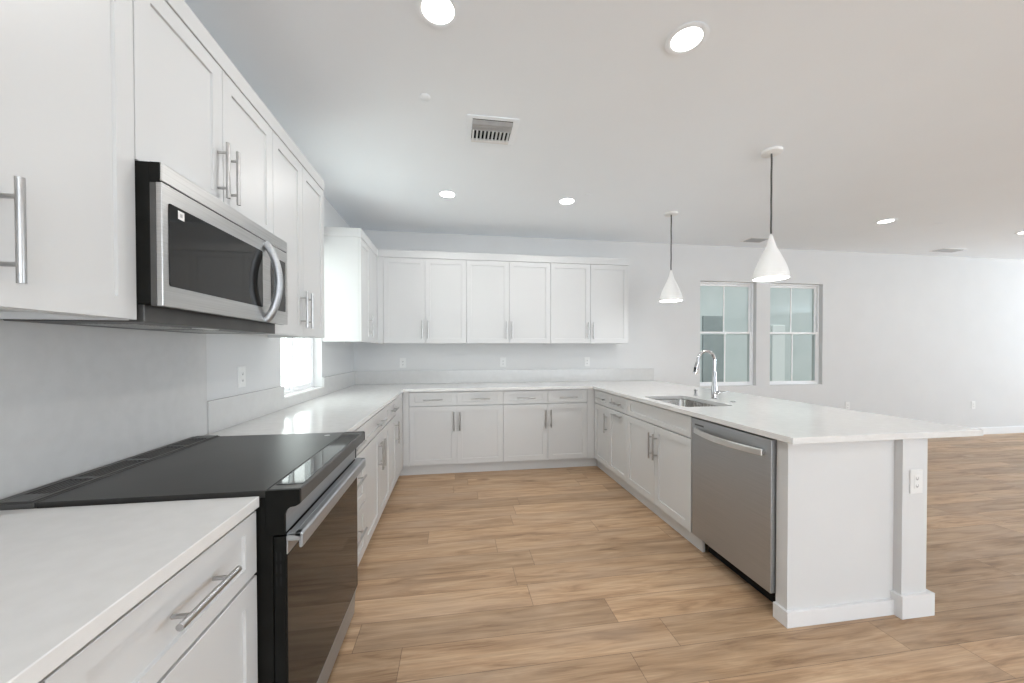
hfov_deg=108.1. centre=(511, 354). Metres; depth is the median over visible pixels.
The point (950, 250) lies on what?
ceiling vent
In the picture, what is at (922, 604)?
baseboard
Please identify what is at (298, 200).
upper cabinet
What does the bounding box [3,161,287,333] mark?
microwave
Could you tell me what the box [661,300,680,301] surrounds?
diffuser
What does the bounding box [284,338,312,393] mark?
window
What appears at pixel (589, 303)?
upper cabinet
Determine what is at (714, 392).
kitchen faucet
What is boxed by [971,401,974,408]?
wall outlet
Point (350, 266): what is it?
upper cabinet
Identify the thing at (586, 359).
wall outlet
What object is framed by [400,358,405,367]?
wall outlet
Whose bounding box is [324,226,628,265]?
crown molding
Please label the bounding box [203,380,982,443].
countertop
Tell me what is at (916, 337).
wall
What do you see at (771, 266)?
pendant light
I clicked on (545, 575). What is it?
floor
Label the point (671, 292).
pendant light
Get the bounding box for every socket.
[241,371,243,382]
[914,475,919,488]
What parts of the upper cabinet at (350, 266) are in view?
door, handle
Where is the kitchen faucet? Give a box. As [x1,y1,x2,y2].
[693,350,728,398]
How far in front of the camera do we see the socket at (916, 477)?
1.82 m
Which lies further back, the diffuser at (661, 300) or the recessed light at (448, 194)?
the diffuser at (661, 300)
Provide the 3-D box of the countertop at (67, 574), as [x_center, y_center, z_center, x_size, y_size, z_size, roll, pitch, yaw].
[-0.899,0.412,0.215,0.650,0.030,1.526,0,1,-9]
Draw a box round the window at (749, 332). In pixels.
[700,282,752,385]
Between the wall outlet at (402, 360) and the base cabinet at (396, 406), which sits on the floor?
the base cabinet at (396, 406)
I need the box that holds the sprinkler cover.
[419,93,429,100]
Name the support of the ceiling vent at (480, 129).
in the ceiling
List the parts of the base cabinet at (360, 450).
drawer, drawer, drawer, handle, handle, handle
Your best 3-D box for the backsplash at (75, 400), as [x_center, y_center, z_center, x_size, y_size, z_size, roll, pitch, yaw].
[-1.281,0.147,0.589,0.011,0.490,2.386,0,1,-9]
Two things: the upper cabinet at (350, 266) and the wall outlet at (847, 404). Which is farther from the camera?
the wall outlet at (847, 404)
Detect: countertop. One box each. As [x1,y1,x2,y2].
[0,496,258,682]
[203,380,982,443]
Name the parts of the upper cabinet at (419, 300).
door, handle, door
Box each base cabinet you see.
[38,511,257,682]
[354,424,367,564]
[364,404,389,549]
[389,393,402,494]
[399,390,502,475]
[503,389,596,469]
[594,389,631,493]
[627,399,704,551]
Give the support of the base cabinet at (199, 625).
on the floor
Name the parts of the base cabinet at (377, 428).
door, drawer, handle, handle, door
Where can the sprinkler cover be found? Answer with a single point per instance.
(423, 96)
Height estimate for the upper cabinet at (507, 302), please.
0.945 m
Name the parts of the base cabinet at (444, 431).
drawer, door, handle, handle, drawer, door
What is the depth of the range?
1.17 m
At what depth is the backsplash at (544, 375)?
4.60 m
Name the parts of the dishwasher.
handle, kick plate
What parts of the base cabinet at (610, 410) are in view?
door, drawer, handle, door, drawer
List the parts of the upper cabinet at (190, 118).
door, handle, handle, door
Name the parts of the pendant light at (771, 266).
lamp shade, cord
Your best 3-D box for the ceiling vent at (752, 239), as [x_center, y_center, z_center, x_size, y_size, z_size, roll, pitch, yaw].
[3.130,-1.473,4.776,0.280,0.009,0.180,0,1,-9]
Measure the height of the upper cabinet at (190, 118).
0.524 m
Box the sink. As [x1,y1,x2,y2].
[654,399,714,406]
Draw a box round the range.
[0,431,365,682]
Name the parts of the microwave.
frame, door, handle, control panel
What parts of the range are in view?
oven door, control panel, vent panel, glass, handle, storage drawer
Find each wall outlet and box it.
[237,366,245,387]
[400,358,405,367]
[500,357,505,366]
[584,357,589,365]
[845,402,849,409]
[909,469,922,493]
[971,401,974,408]
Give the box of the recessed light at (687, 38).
[665,22,709,55]
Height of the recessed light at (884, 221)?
0.006 m
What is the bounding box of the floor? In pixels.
[327,433,1023,682]
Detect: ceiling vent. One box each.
[466,114,519,146]
[740,237,768,242]
[929,248,966,252]
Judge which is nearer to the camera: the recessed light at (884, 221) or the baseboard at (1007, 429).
the recessed light at (884, 221)
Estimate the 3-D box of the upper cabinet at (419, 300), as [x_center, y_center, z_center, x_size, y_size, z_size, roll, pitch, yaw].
[-1.022,-0.605,4.291,0.971,0.945,0.370,0,1,-9]
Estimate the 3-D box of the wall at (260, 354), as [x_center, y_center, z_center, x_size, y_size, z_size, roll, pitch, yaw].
[-1.145,-0.040,-0.887,0.160,2.728,10.591,0,1,-9]
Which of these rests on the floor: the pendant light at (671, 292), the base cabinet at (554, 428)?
the base cabinet at (554, 428)
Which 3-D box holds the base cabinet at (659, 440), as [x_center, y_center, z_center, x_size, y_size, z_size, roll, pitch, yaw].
[1.388,0.833,2.920,0.641,0.884,0.970,0,1,-9]
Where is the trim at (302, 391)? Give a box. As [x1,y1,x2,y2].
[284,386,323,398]
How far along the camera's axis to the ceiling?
2.21 m
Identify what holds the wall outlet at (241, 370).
attached to the wall at (260, 354)
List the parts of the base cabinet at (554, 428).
drawer, door, handle, drawer, door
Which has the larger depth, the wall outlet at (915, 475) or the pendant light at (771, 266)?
the pendant light at (771, 266)
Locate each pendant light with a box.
[659,211,682,302]
[752,146,789,281]
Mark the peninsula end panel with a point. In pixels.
(850, 528)
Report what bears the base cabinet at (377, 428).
on the floor
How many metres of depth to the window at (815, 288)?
5.36 m
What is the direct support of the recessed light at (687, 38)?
in the ceiling
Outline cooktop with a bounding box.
[36,432,344,508]
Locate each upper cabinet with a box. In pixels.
[0,0,136,319]
[132,0,272,232]
[262,130,324,337]
[322,236,376,342]
[377,257,465,343]
[466,260,549,343]
[549,263,627,343]
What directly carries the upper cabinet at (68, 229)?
attached to the wall at (260, 354)
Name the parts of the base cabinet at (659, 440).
door, handle, handle, drawer panel, door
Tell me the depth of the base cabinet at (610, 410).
3.70 m
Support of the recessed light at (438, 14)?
in the ceiling
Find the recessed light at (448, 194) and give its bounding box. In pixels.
[437,190,457,198]
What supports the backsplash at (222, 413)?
attached to the wall at (260, 354)
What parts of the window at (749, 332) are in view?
sash, sash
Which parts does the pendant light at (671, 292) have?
lamp shade, cord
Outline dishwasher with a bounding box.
[692,418,776,601]
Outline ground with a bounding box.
[281,370,302,386]
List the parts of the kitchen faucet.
spout, lever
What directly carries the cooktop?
in the range
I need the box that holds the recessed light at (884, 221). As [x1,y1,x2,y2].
[874,218,897,223]
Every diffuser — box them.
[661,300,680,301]
[754,276,788,280]
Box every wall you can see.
[206,196,353,400]
[354,230,1023,427]
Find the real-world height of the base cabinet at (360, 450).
0.884 m
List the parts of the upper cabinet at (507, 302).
door, door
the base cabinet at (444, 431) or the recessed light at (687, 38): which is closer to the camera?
the recessed light at (687, 38)
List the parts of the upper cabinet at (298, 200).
door, handle, handle, door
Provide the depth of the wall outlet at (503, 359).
4.62 m
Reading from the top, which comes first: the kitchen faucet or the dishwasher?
the kitchen faucet
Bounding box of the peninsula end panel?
[776,438,927,609]
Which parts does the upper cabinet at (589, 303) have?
door, handle, door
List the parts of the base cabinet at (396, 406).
drawer, door, handle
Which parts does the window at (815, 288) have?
sash, sash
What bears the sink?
in the countertop at (349, 408)
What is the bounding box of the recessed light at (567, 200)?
[557,197,576,204]
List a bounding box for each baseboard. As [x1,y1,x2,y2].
[773,589,934,628]
[974,426,1023,434]
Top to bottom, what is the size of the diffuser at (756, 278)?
0.006 m
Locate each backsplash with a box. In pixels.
[0,319,206,499]
[207,371,354,433]
[355,368,653,384]
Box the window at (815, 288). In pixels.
[770,284,818,384]
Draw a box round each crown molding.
[165,0,323,190]
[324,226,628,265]
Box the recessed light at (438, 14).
[415,0,459,28]
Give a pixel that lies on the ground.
(298, 377)
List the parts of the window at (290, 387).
sash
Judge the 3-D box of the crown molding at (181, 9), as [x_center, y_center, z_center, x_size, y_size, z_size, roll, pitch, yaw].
[-1.166,-1.082,0.909,0.340,0.066,3.012,0,1,-9]
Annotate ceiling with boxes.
[184,0,1023,259]
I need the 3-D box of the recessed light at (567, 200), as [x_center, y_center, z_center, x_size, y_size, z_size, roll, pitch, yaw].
[0.521,-1.455,3.522,0.184,0.006,0.184,0,1,-9]

